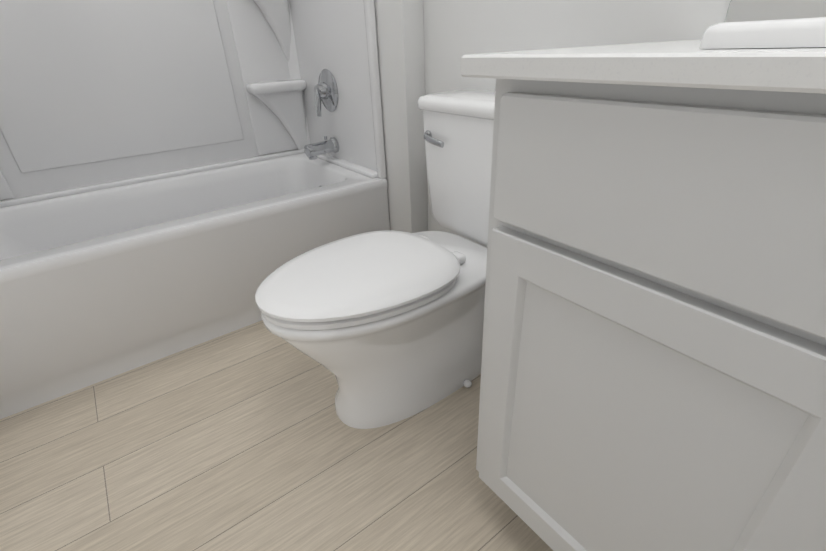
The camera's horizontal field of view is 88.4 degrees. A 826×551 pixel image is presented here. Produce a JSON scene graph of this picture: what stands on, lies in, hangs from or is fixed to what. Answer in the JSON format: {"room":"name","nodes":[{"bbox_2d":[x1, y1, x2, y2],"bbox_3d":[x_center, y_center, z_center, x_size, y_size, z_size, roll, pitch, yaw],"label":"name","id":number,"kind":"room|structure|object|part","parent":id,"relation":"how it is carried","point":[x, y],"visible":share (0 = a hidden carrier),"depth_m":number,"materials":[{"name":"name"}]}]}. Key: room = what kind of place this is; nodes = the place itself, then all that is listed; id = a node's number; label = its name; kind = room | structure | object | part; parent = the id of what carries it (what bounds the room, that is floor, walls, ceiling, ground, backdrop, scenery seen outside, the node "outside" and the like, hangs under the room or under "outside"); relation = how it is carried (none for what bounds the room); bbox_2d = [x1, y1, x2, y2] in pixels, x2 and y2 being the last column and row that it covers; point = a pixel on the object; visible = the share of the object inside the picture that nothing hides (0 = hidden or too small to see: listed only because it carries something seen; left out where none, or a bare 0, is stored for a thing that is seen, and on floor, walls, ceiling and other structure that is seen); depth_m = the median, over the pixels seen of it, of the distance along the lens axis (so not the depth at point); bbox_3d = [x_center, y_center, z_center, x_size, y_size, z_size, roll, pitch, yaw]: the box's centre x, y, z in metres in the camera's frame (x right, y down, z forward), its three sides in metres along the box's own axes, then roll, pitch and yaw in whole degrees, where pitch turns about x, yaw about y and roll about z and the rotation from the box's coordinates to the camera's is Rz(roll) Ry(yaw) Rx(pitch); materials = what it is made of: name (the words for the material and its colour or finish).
{"room":"bathroom","nodes":[
{"label":"bathroom","id":0,"kind":"room"},
{"bbox_2d":[0,320,552,550],"bbox_3d":[0.162,0.728,0.608,1.775,0.080,4.310,-22,34,-31],"label":"floor","id":1,"kind":"structure","parent":0,"point":[246,438],"depth_m":1.04,"materials":[{"name":"brown wood"}]},
{"bbox_2d":[0,0,389,418],"bbox_3d":[-0.928,-0.771,1.296,1.486,1.969,0.725,-22,34,-31],"label":"bathtub","id":2,"kind":"object","parent":1,"relation":"on","point":[176,176],"visible":0.98,"depth_m":1.59,"materials":[{"name":"white plastic"}]},
{"bbox_2d":[255,89,494,428],"bbox_3d":[0.002,-0.029,1.119,0.814,0.767,0.464,-22,34,-31],"label":"toilet","id":3,"kind":"object","parent":1,"relation":"on","point":[385,327],"visible":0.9,"depth_m":1.07,"materials":[{"name":"white ceramic"}]},
{"bbox_3d":[-0.121,-0.006,1.027,0.508,0.044,0.380,-22,34,-31],"label":"seat","id":4,"kind":"part","parent":3,"relation":"part of","materials":[{"name":"white plastic"}]},
{"bbox_3d":[0.055,-0.379,1.178,0.028,0.033,0.101,-22,34,-31],"label":"lever","id":5,"kind":"part","parent":3,"relation":"part of","materials":[{"name":"silver metal"}]},
{"bbox_3d":[0.231,-0.292,1.180,0.220,0.382,0.464,-22,34,-31],"label":"tank","id":6,"kind":"part","parent":3,"relation":"part of","materials":[{"name":"white ceramic"}]},
{"bbox_2d":[461,17,825,550],"bbox_3d":[0.616,0.153,0.501,0.593,0.996,1.020,-22,34,-31],"label":"bathroom vanity","id":7,"kind":"object","parent":1,"relation":"on","point":[653,370],"visible":1,"depth_m":0.44,"materials":[{"name":"white paint"}]},
{"bbox_2d":[374,0,427,232],"bbox_3d":[-0.269,-1.202,1.539,0.085,2.440,0.865,-22,34,-31],"label":"wall","id":8,"kind":"structure","parent":0,"point":[400,32],"depth_m":1.50,"materials":[{"name":"paint"}]},
{"bbox_2d":[423,0,729,247],"bbox_3d":[0.812,-0.623,0.398,0.100,2.440,4.210,-22,34,-31],"label":"wall","id":9,"kind":"structure","parent":0,"point":[455,31],"depth_m":1.07,"materials":[{"name":"paint"}]},
{"bbox_2d":[724,0,825,22],"bbox_3d":[0.813,-0.765,0.198,0.013,1.116,0.892,-22,34,-31],"label":"mirror","id":10,"kind":"object","parent":9,"relation":"attached to","point":[748,10],"depth_m":0.71,"materials":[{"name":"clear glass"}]}
]}

